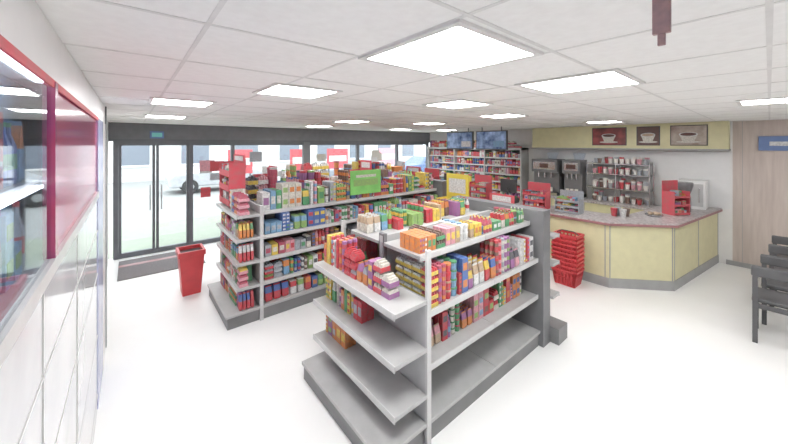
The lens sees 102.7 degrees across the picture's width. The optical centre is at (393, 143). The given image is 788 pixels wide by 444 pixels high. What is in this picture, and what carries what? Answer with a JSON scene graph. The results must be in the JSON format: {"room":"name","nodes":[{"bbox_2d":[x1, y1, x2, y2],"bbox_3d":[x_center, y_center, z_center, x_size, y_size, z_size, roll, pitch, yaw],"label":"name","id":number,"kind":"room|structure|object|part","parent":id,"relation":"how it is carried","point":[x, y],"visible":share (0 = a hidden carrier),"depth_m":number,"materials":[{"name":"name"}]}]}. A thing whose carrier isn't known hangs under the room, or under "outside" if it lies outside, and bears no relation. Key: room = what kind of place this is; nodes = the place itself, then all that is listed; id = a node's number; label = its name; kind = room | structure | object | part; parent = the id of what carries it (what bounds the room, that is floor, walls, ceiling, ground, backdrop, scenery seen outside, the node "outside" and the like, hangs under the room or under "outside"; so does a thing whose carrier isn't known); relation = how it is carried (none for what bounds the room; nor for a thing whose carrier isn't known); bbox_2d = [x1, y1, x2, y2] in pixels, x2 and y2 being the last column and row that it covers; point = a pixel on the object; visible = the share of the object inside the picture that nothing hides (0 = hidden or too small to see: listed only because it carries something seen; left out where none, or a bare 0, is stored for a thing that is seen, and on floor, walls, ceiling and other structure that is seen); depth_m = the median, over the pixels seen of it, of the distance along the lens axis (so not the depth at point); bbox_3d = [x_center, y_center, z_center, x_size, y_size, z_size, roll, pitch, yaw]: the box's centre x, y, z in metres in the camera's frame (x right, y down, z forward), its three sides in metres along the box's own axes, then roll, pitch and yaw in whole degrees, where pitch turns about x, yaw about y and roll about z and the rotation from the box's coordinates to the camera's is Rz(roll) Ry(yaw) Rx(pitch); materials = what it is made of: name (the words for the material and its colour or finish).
{"room":"convenience store","nodes":[
{"label":"convenience store","id":0,"kind":"room"},
{"bbox_2d":[107,121,107,265],"bbox_3d":[-1.754,0.875,1.530,0.120,2.550,11.000,0,0,-40],"label":"wall","id":1,"kind":"structure","parent":0,"point":[107,121],"depth_m":5.56,"materials":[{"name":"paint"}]},
{"bbox_2d":[108,122,429,142],"bbox_3d":[-2.010,-0.225,8.541,8.500,0.350,0.170,0,0,-40],"label":"header beam","id":2,"kind":"structure","parent":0,"point":[117,131],"depth_m":7.24,"materials":[{"name":"metal"}]},
{"bbox_2d":[113,141,188,259],"bbox_3d":[-4.757,1.050,6.229,1.190,2.200,0.142,0,0,-40],"label":"door","id":3,"kind":"structure","parent":2,"relation":"in","point":[117,145],"depth_m":6.14,"materials":[{"name":"metal"}]},
{"bbox_2d":[150,131,163,137],"bbox_3d":[-4.649,-0.180,6.179,0.220,0.140,0.054,0,0,-40],"label":"exit sign","id":4,"kind":"object","parent":2,"relation":"attached to","point":[153,134],"visible":1,"depth_m":6.16,"materials":[{"name":"teal plastic"}]},
{"bbox_2d":[189,142,230,244],"bbox_3d":[-4.008,1.050,6.884,0.800,2.200,0.100,0,0,-40],"label":"window","id":5,"kind":"structure","parent":2,"relation":"in","point":[206,166],"depth_m":6.77,"materials":[{"name":"metal"}]},
{"bbox_2d":[230,142,302,175],"bbox_3d":[-3.043,1.050,7.694,1.720,2.200,0.100,0,0,-40],"label":"window","id":6,"kind":"structure","parent":2,"relation":"in","point":[254,156],"depth_m":7.50,"materials":[{"name":"glass"}]},
{"bbox_2d":[303,142,309,163],"bbox_3d":[-2.270,1.050,8.166,0.180,2.200,0.069,0,0,-40],"label":"trim","id":7,"kind":"structure","parent":2,"relation":"attached to","point":[306,145],"depth_m":8.13,"materials":[{"name":"grey metal"}]},
{"bbox_2d":[302,142,356,169],"bbox_3d":[-1.748,1.050,8.781,1.660,2.200,0.100,0,0,-40],"label":"window","id":8,"kind":"structure","parent":2,"relation":"in","point":[319,157],"depth_m":8.61,"materials":[{"name":"glass"}]},
{"bbox_2d":[355,142,396,161],"bbox_3d":[-0.526,1.050,9.806,1.530,2.200,0.100,0,0,-40],"label":"window","id":9,"kind":"structure","parent":2,"relation":"in","point":[376,156],"depth_m":9.70,"materials":[{"name":"glass"}]},
{"bbox_2d":[395,142,428,167],"bbox_3d":[0.638,1.050,10.783,1.510,2.200,0.100,0,0,-40],"label":"window","id":10,"kind":"structure","parent":2,"relation":"in","point":[398,143],"depth_m":10.59,"materials":[{"name":"metal"}]},
{"bbox_2d":[35,0,787,132],"bbox_3d":[1.580,-0.450,4.263,8.900,0.100,11.300,0,0,-40],"label":"ceiling","id":11,"kind":"structure","parent":0,"point":[356,27],"depth_m":1.51,"materials":[{"name":"tile"}]},
{"bbox_2d":[143,114,188,118],"bbox_3d":[-3.293,-0.394,4.547,0.500,0.011,0.500,0,0,-40],"label":"recessed light","id":12,"kind":"object","parent":11,"relation":"in","point":[145,115],"visible":1,"depth_m":4.47,"materials":[{"name":"white plastic"}]},
{"bbox_2d":[147,97,216,107],"bbox_3d":[-2.023,-0.394,3.002,0.500,0.011,0.500,0,0,-40],"label":"recessed light","id":13,"kind":"object","parent":11,"relation":"in","point":[152,100],"visible":1,"depth_m":2.96,"materials":[{"name":"white plastic"}]},
{"bbox_2d":[252,82,342,98],"bbox_3d":[-0.735,-0.394,2.385,0.500,0.011,0.500,0,0,-40],"label":"recessed light","id":14,"kind":"object","parent":11,"relation":"in","point":[276,89],"visible":1,"depth_m":2.34,"materials":[{"name":"white plastic"}]},
{"bbox_2d":[303,125,332,126],"bbox_3d":[-1.663,-0.394,6.960,0.500,0.011,0.500,0,0,-40],"label":"recessed light","id":15,"kind":"object","parent":11,"relation":"in","point":[308,125],"visible":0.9,"depth_m":7.00,"materials":[{"name":"white plastic"}]},
{"bbox_2d":[332,120,371,122],"bbox_3d":[-0.738,-0.394,5.516,0.500,0.011,0.500,0,0,-40],"label":"recessed light","id":16,"kind":"object","parent":11,"relation":"in","point":[343,121],"visible":0.99,"depth_m":5.46,"materials":[{"name":"white plastic"}]},
{"bbox_2d":[63,0,787,132],"bbox_3d":[1.545,-0.399,4.304,8.500,0.002,11.008,0,0,-40],"label":"grid","id":17,"kind":"object","parent":11,"relation":"attached to","point":[769,4],"visible":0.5,"depth_m":1.66,"materials":[{"name":"white metal"}]},
{"bbox_2d":[411,122,447,124],"bbox_3d":[0.671,-0.394,6.046,0.500,0.011,0.500,0,0,-40],"label":"recessed light","id":18,"kind":"object","parent":11,"relation":"in","point":[422,123],"visible":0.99,"depth_m":5.99,"materials":[{"name":"white plastic"}]},
{"bbox_2d":[358,18,543,76],"bbox_3d":[0.244,-0.394,1.405,0.580,0.011,0.580,0,0,-40],"label":"recessed light","id":19,"kind":"object","parent":11,"relation":"in","point":[459,45],"visible":1,"depth_m":1.31,"materials":[{"name":"white plastic"}]},
{"bbox_2d":[422,99,492,108],"bbox_3d":[0.629,-0.394,3.139,0.500,0.011,0.500,0,0,-40],"label":"recessed light","id":20,"kind":"object","parent":11,"relation":"in","point":[460,103],"visible":1,"depth_m":3.11,"materials":[{"name":"white plastic"}]},
{"bbox_2d":[447,128,473,148],"bbox_3d":[1.695,-0.135,8.125,0.058,0.529,0.830,0,0,-40],"label":"display screen","id":21,"kind":"object","parent":11,"relation":"hanging from","point":[455,140],"visible":0.88,"depth_m":8.07,"materials":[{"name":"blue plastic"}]},
{"bbox_2d":[476,127,507,149],"bbox_3d":[2.289,-0.135,7.417,0.058,0.529,0.820,0,0,-40],"label":"display screen","id":22,"kind":"object","parent":11,"relation":"hanging from","point":[491,140],"visible":1,"depth_m":7.36,"materials":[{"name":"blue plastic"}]},
{"bbox_2d":[477,113,528,117],"bbox_3d":[1.522,-0.394,4.410,0.500,0.011,0.500,0,0,-40],"label":"recessed light","id":23,"kind":"object","parent":11,"relation":"in","point":[505,115],"visible":1,"depth_m":4.32,"materials":[{"name":"white plastic"}]},
{"bbox_2d":[514,68,645,93],"bbox_3d":[1.209,-0.394,2.059,0.580,0.011,0.580,0,0,-40],"label":"recessed light","id":24,"kind":"object","parent":11,"relation":"in","point":[616,77],"visible":1,"depth_m":2.00,"materials":[{"name":"white plastic"}]},
{"bbox_2d":[584,120,624,123],"bbox_3d":[3.758,-0.394,5.634,0.500,0.011,0.500,0,0,-40],"label":"recessed light","id":25,"kind":"object","parent":11,"relation":"in","point":[610,121],"visible":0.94,"depth_m":5.55,"materials":[{"name":"white plastic"}]},
{"bbox_2d":[531,121,730,150],"bbox_3d":[4.752,-0.139,6.833,0.325,0.518,3.480,0,0,-40],"label":"bulkhead","id":26,"kind":"object","parent":11,"relation":"attached to","point":[715,135],"visible":1,"depth_m":6.33,"materials":[{"name":"yellow paint"}]},
{"bbox_2d":[592,127,626,144],"bbox_3d":[4.613,-0.160,6.769,0.030,0.380,0.630,0,0,-40],"label":"picture","id":27,"kind":"object","parent":26,"relation":"attached to","point":[600,135],"depth_m":6.75,"materials":[{"name":"red paper"}]},
{"bbox_2d":[636,126,659,145],"bbox_3d":[5.044,-0.160,6.256,0.030,0.380,0.370,0,0,-40],"label":"picture","id":28,"kind":"object","parent":26,"relation":"attached to","point":[645,135],"depth_m":6.25,"materials":[{"name":"brown paper"}]},
{"bbox_2d":[670,124,707,145],"bbox_3d":[5.423,-0.160,5.804,0.030,0.380,0.510,0,0,-40],"label":"picture","id":29,"kind":"object","parent":26,"relation":"attached to","point":[680,134],"depth_m":5.79,"materials":[{"name":"beige paper"}]},
{"bbox_2d":[735,97,787,105],"bbox_3d":[3.479,-0.394,2.854,0.500,0.011,0.500,0,0,-40],"label":"recessed light","id":30,"kind":"object","parent":11,"relation":"in","point":[776,100],"visible":1,"depth_m":2.89,"materials":[{"name":"white plastic"}]},
{"bbox_2d":[93,241,787,443],"bbox_3d":[1.580,2.200,4.263,8.900,0.100,11.300,0,0,-40],"label":"floor","id":31,"kind":"structure","parent":0,"point":[683,365],"depth_m":2.91,"materials":[{"name":"tile"}]},
{"bbox_2d":[0,0,106,443],"bbox_3d":[-1.263,0.877,1.127,0.111,2.545,5.750,0,0,-40],"label":"wall","id":32,"kind":"structure","parent":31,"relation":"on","point":[53,122],"depth_m":1.08,"materials":[{"name":"white metal"}]},
{"bbox_2d":[0,50,43,208],"bbox_3d":[-0.266,-0.035,-0.027,0.018,0.349,2.700,0,0,-40],"label":"window","id":33,"kind":"structure","parent":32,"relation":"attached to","point":[4,57],"depth_m":0.80,"materials":[{"name":"clear glass"}]},
{"bbox_3d":[-0.924,0.087,0.726,0.098,0.595,4.700,0,0,-40],"label":"red frame","id":34,"kind":"part","parent":32,"relation":"part of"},
{"bbox_2d":[117,251,205,281],"bbox_3d":[-4.203,2.142,5.709,1.200,0.016,1.050,0,0,-40],"label":"entrance mat","id":35,"kind":"object","parent":31,"relation":"on","point":[143,266],"visible":0.71,"depth_m":5.54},
{"bbox_2d":[176,243,205,296],"bbox_3d":[-2.963,1.835,4.589,0.330,0.630,0.360,0,0,-40],"label":"waste bin","id":36,"kind":"object","parent":31,"relation":"on","point":[190,258],"visible":1,"depth_m":4.49,"materials":[{"name":"plastic"}]},
{"bbox_2d":[252,165,276,194],"bbox_3d":[-2.312,1.275,5.631,0.304,1.750,0.420,0,0,-40],"label":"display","id":37,"kind":"object","parent":31,"relation":"on","point":[255,175],"visible":0.02,"depth_m":5.72,"materials":[{"name":"grey metal"}]},
{"bbox_2d":[207,167,446,330],"bbox_3d":[-0.706,1.252,5.275,4.020,1.796,1.270,0,0,-40],"label":"shelving unit","id":38,"kind":"object","parent":31,"relation":"on","point":[271,239],"visible":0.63,"depth_m":4.23,"materials":[{"name":"metal"}]},
{"bbox_2d":[219,154,244,206],"bbox_3d":[-2.252,0.487,4.376,0.204,0.675,0.560,0,0,-40],"label":"display","id":39,"kind":"object","parent":38,"relation":"on","point":[232,173],"visible":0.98,"depth_m":4.22,"materials":[{"name":"red cardboard"}]},
{"bbox_3d":[-0.730,1.450,5.314,3.286,1.400,1.128,0,0,-40],"label":"frame","id":40,"kind":"part","parent":38,"relation":"part of","materials":[{"name":"white metal"}]},
{"bbox_2d":[350,169,380,198],"bbox_3d":[-0.441,0.630,4.959,0.580,0.440,0.016,0,0,-40],"label":"promotional sign","id":41,"kind":"object","parent":38,"relation":"attached to","point":[361,181],"visible":1,"depth_m":4.94,"materials":[{"name":"green plastic"}]},
{"bbox_2d":[425,168,439,179],"bbox_3d":[0.877,0.889,7.850,0.204,0.550,0.500,0,0,-40],"label":"display","id":42,"kind":"object","parent":38,"relation":"on","point":[435,172],"visible":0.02,"depth_m":7.83,"materials":[{"name":"red cardboard"}]},
{"bbox_2d":[280,160,404,180],"bbox_3d":[-1.050,1.281,7.669,4.150,1.738,0.908,0,0,-40],"label":"shelving unit","id":43,"kind":"object","parent":31,"relation":"on","point":[400,167],"visible":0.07,"depth_m":7.66,"materials":[{"name":"metal"}]},
{"bbox_2d":[349,160,371,175],"bbox_3d":[-0.716,1.250,6.684,0.304,1.800,0.400,0,0,-40],"label":"display","id":44,"kind":"object","parent":31,"relation":"on","point":[364,164],"visible":0.02,"depth_m":6.77,"materials":[{"name":"red cardboard"}]},
{"bbox_2d":[399,166,420,176],"bbox_3d":[0.344,1.350,7.599,0.354,1.600,0.500,0,0,-40],"label":"display","id":45,"kind":"object","parent":31,"relation":"on","point":[414,169],"visible":0.02,"depth_m":7.69,"materials":[{"name":"red cardboard"}]},
{"bbox_2d":[302,195,566,443],"bbox_3d":[0.531,1.395,3.194,2.520,1.510,1.330,0,0,-40],"label":"shelving unit","id":46,"kind":"object","parent":31,"relation":"on","point":[432,303],"visible":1,"depth_m":2.66,"materials":[{"name":"metal"}]},
{"bbox_3d":[0.515,1.455,3.239,1.726,1.390,1.188,0,0,-40],"label":"frame","id":47,"kind":"part","parent":46,"relation":"part of","materials":[{"name":"plastic"}]},
{"bbox_2d":[436,173,468,198],"bbox_3d":[1.011,1.340,5.482,0.304,1.620,0.480,0,0,-40],"label":"display","id":48,"kind":"object","parent":31,"relation":"on","point":[457,184],"visible":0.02,"depth_m":5.58,"materials":[{"name":"yellow cardboard"}]},
{"bbox_2d":[427,140,528,200],"bbox_3d":[2.374,1.015,9.597,0.415,2.270,3.350,0,0,-40],"label":"wall shelving","id":49,"kind":"object","parent":31,"relation":"on","point":[512,163],"visible":0.44,"depth_m":9.05,"materials":[{"name":"white metal"}]},
{"bbox_2d":[489,193,514,203],"bbox_3d":[1.652,1.490,5.107,0.354,1.320,0.450,0,0,-40],"label":"display","id":50,"kind":"object","parent":31,"relation":"on","point":[492,196],"visible":0.02,"depth_m":5.19,"materials":[{"name":"plastic"}]},
{"bbox_2d":[551,229,584,288],"bbox_3d":[2.683,1.741,4.862,0.319,0.818,0.368,0,0,-40],"label":"baskets","id":51,"kind":"object","parent":31,"relation":"on","point":[569,249],"visible":0.95,"depth_m":4.76,"materials":[{"name":"red plastic"}]},
{"bbox_2d":[522,193,661,213],"bbox_3d":[4.331,1.690,7.094,0.595,0.920,2.740,0,0,-40],"label":"countertop","id":52,"kind":"structure","parent":31,"relation":"on","point":[600,206],"depth_m":6.60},
{"bbox_2d":[532,152,564,195],"bbox_3d":[3.798,0.719,7.756,0.490,1.020,0.600,0,0,-40],"label":"coffee machine","id":53,"kind":"object","parent":52,"relation":"on","point":[545,170],"visible":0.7,"depth_m":7.57,"materials":[{"name":"silver metal"}]},
{"bbox_2d":[562,155,586,197],"bbox_3d":[4.205,0.719,7.303,0.450,1.020,0.417,0,0,-40],"label":"coffee machine","id":54,"kind":"object","parent":52,"relation":"on","point":[574,170],"visible":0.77,"depth_m":7.20,"materials":[{"name":"silver metal"}]},
{"bbox_2d":[586,157,654,206],"bbox_3d":[4.785,0.753,6.704,0.390,0.954,1.120,0,0,-40],"label":"shelf rack","id":55,"kind":"object","parent":52,"relation":"on","point":[630,185],"visible":1,"depth_m":6.56,"materials":[{"name":"silver metal"}]},
{"bbox_2d":[515,201,722,290],"bbox_3d":[3.108,1.657,6.904,2.753,0.985,5.498,0,0,-40],"label":"counter","id":56,"kind":"object","parent":31,"relation":"on","point":[639,250],"depth_m":4.75,"materials":[{"name":"yellow laminate"}]},
{"bbox_2d":[469,174,491,199],"bbox_3d":[1.841,0.914,6.701,0.204,0.500,0.420,0,0,-40],"label":"display","id":57,"kind":"object","parent":56,"relation":"on","point":[481,187],"visible":0.98,"depth_m":6.66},
{"bbox_2d":[500,179,518,202],"bbox_3d":[2.261,0.934,6.329,0.320,0.460,0.430,0,0,-40],"label":"terminal","id":58,"kind":"object","parent":56,"relation":"on","point":[506,185],"visible":0.56,"depth_m":6.26,"materials":[{"name":"black plastic"}]},
{"bbox_2d":[523,181,550,208],"bbox_3d":[2.613,0.939,5.782,0.204,0.450,0.420,0,0,-40],"label":"display","id":59,"kind":"object","parent":56,"relation":"on","point":[537,194],"visible":0.97,"depth_m":5.73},
{"bbox_2d":[555,189,583,214],"bbox_3d":[2.989,0.984,5.380,0.224,0.360,0.380,0,0,-40],"label":"display","id":60,"kind":"object","parent":56,"relation":"on","point":[568,201],"visible":1,"depth_m":5.33,"materials":[{"name":"grey plastic"}]},
{"bbox_2d":[515,201,722,227],"bbox_3d":[3.108,1.190,6.904,2.753,0.050,5.498,0,0,-40],"label":"countertop","id":61,"kind":"structure","parent":56,"relation":"on","point":[637,219],"depth_m":4.99,"materials":[{"name":"grey stone"}]},
{"bbox_2d":[610,207,629,217],"bbox_3d":[3.657,1.101,5.092,0.214,0.125,0.241,0,0,-40],"label":"cups","id":62,"kind":"object","parent":56,"relation":"on","point":[625,212],"visible":1,"depth_m":5.06,"materials":[{"name":"paper"}]},
{"bbox_2d":[645,211,663,216],"bbox_3d":[4.208,1.134,5.097,0.240,0.060,0.240,0,0,-40],"label":"plate","id":63,"kind":"object","parent":56,"relation":"on","point":[649,213],"visible":1,"depth_m":5.05,"materials":[{"name":"white ceramic"}]},
{"bbox_2d":[662,180,689,215],"bbox_3d":[4.682,0.889,5.231,0.320,0.550,0.204,0,0,-11],"label":"display","id":64,"kind":"object","parent":56,"relation":"on","point":[675,202],"visible":1,"depth_m":5.18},
{"bbox_2d":[678,182,693,211],"bbox_3d":[5.020,0.914,5.452,0.240,0.500,0.240,0,0,-40],"label":"coffee grinder","id":65,"kind":"object","parent":56,"relation":"on","point":[685,186],"visible":0.32,"depth_m":5.37,"materials":[{"name":"grey metal"}]},
{"bbox_2d":[678,178,707,209],"bbox_3d":[5.494,0.914,5.798,0.428,0.500,0.380,0,0,-40],"label":"fridge","id":66,"kind":"object","parent":56,"relation":"on","point":[699,193],"visible":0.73,"depth_m":5.61,"materials":[{"name":"white metal"}]},
{"bbox_2d":[751,265,787,342],"bbox_3d":[4.208,1.735,3.400,0.482,0.830,0.460,0,0,-40],"label":"dining chair","id":67,"kind":"object","parent":31,"relation":"on","point":[762,295],"visible":1,"depth_m":3.39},
{"bbox_3d":[4.047,1.375,3.265,0.062,0.110,0.460,0,0,-40],"label":"backrest","id":68,"kind":"part","parent":67,"relation":"part of","materials":[{"name":"black wood"}]},
{"bbox_3d":[4.228,1.697,3.417,0.429,0.044,0.450,0,0,-40],"label":"seat","id":69,"kind":"part","parent":67,"relation":"part of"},
{"bbox_2d":[760,254,787,324],"bbox_3d":[4.706,1.735,3.740,0.482,0.830,0.460,0,0,-40],"label":"dining chair","id":70,"kind":"object","parent":31,"relation":"on","point":[766,260],"visible":0.73,"depth_m":3.73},
{"bbox_3d":[4.545,1.375,3.605,0.062,0.110,0.460,0,0,-40],"label":"backrest","id":71,"kind":"part","parent":70,"relation":"part of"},
{"bbox_3d":[4.726,1.697,3.757,0.429,0.044,0.450,0,0,-40],"label":"seat","id":72,"kind":"part","parent":70,"relation":"part of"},
{"bbox_2d":[768,244,787,306],"bbox_3d":[5.258,1.735,4.125,0.482,0.830,0.460,0,0,-40],"label":"dining chair","id":73,"kind":"object","parent":31,"relation":"on","point":[777,249],"visible":0.38,"depth_m":4.11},
{"bbox_3d":[5.097,1.375,3.990,0.062,0.110,0.460,0,0,-40],"label":"backrest","id":74,"kind":"part","parent":73,"relation":"part of","materials":[{"name":"black wood"}]},
{"bbox_3d":[5.278,1.697,4.142,0.429,0.044,0.450,0,0,-40],"label":"seat","id":75,"kind":"part","parent":73,"relation":"part of","materials":[{"name":"black wood"}]},
{"bbox_2d":[772,235,787,290],"bbox_3d":[5.775,1.735,4.519,0.482,0.830,0.460,0,0,-40],"label":"dining chair","id":76,"kind":"object","parent":31,"relation":"on","point":[776,240],"visible":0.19,"depth_m":4.50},
{"bbox_3d":[5.614,1.375,4.385,0.062,0.110,0.460,0,0,-40],"label":"backrest","id":77,"kind":"part","parent":76,"relation":"part of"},
{"bbox_3d":[5.795,1.697,4.537,0.429,0.044,0.450,0,0,-40],"label":"seat","id":78,"kind":"part","parent":76,"relation":"part of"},
{"bbox_2d":[430,119,787,267],"bbox_3d":[4.848,0.875,7.071,0.122,2.550,11.000,0,0,-40],"label":"wall","id":79,"kind":"structure","parent":0,"point":[758,211],"depth_m":5.43,"materials":[{"name":"brown wood"}]},
{"bbox_2d":[534,150,729,208],"bbox_3d":[4.843,0.655,6.969,0.019,1.010,3.550,0,0,-40],"label":"backsplash","id":80,"kind":"structure","parent":79,"relation":"attached to","point":[714,167],"depth_m":6.29,"materials":[{"name":"white ceramic"}]},
{"bbox_2d":[726,259,767,268],"bbox_3d":[7.144,2.110,4.232,0.015,0.080,3.700,0,0,-40],"label":"baseboard","id":81,"kind":"structure","parent":79,"relation":"attached to","point":[730,262],"depth_m":5.52,"materials":[{"name":"grey"}]},
{"bbox_2d":[758,136,787,150],"bbox_3d":[6.421,-0.010,5.075,0.032,0.240,0.720,0,0,-40],"label":"wall sign","id":82,"kind":"object","parent":79,"relation":"attached to","point":[765,143],"visible":1,"depth_m":5.22,"materials":[{"name":"blue plastic"}]},
{"bbox_2d":[652,0,670,45],"bbox_3d":[0.680,-0.325,0.800,0.070,0.149,0.070,0,0,-40],"label":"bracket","id":83,"kind":"object","parent":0,"point":[661,9],"depth_m":0.80,"materials":[{"name":"brown metal"}]},
{"label":"outside","id":84,"kind":"structure","parent":0,"visible":0},
{"bbox_2d":[108,215,220,259],"bbox_3d":[-2.186,2.220,10.384,38.000,0.100,2.880,0,0,-40],"label":"pavement","id":85,"kind":"structure","parent":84,"point":[139,237],"depth_m":7.64,"materials":[{"name":"grey concrete"}]},
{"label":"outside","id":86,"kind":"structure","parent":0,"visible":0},
{"bbox_2d":[108,141,422,182],"bbox_3d":[-13.364,-0.400,23.706,38.000,5.300,6.100,0,0,-40],"label":"facade","id":87,"kind":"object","parent":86,"point":[136,160],"visible":0.2,"depth_m":20.73,"materials":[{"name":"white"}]},
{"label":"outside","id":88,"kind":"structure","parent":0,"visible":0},
{"bbox_2d":[108,173,285,228],"bbox_3d":[-7.290,2.260,16.466,38.000,0.100,13.000,0,0,-40],"label":"road","id":89,"kind":"structure","parent":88,"point":[135,195],"depth_m":11.70,"materials":[{"name":"grey asphalt"}]},
{"bbox_2d":[165,160,261,192],"bbox_3d":[-8.527,1.498,15.428,4.255,1.413,1.800,0,0,-40],"label":"parked car","id":90,"kind":"object","parent":89,"relation":"on","point":[177,179],"visible":0.34,"depth_m":14.11,"materials":[{"name":"silver metal"}]},
{"bbox_2d":[228,150,252,175],"bbox_3d":[-5.428,1.202,11.136,0.800,2.005,0.060,0,0,-40],"label":"roadside sign","id":91,"kind":"object","parent":89,"relation":"on","point":[249,165],"visible":0.25,"depth_m":11.26,"materials":[{"name":"metal"}]},
{"bbox_2d":[290,149,301,169],"bbox_3d":[-3.613,1.202,12.007,0.700,2.005,0.060,0,0,-40],"label":"roadside sign","id":92,"kind":"object","parent":89,"relation":"on","point":[295,154],"visible":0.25,"depth_m":11.92,"materials":[{"name":"metal"}]},
{"bbox_2d":[327,149,347,177],"bbox_3d":[-2.441,1.202,13.643,1.000,2.005,0.060,0,0,-40],"label":"roadside sign","id":93,"kind":"object","parent":89,"relation":"on","point":[341,155],"visible":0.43,"depth_m":13.58,"materials":[{"name":"metal"}]},
{"bbox_2d":[318,157,370,176],"bbox_3d":[-2.428,1.498,17.805,4.255,1.413,1.800,0,0,-40],"label":"parked car","id":94,"kind":"object","parent":89,"relation":"on","point":[350,160],"visible":0.03,"depth_m":16.89,"materials":[{"name":"silver metal"}]},
{"bbox_2d":[379,148,394,165],"bbox_3d":[-0.309,1.202,15.693,1.100,2.005,0.060,0,0,-40],"label":"roadside sign","id":95,"kind":"object","parent":89,"relation":"on","point":[388,154],"visible":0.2,"depth_m":15.68,"materials":[{"name":"metal"}]},
{"bbox_2d":[405,155,425,171],"bbox_3d":[2.092,1.498,21.597,4.255,1.413,1.800,0,0,-40],"label":"parked car","id":96,"kind":"object","parent":89,"relation":"on","point":[416,161],"visible":0.12,"depth_m":20.59,"materials":[{"name":"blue metal"}]}
]}

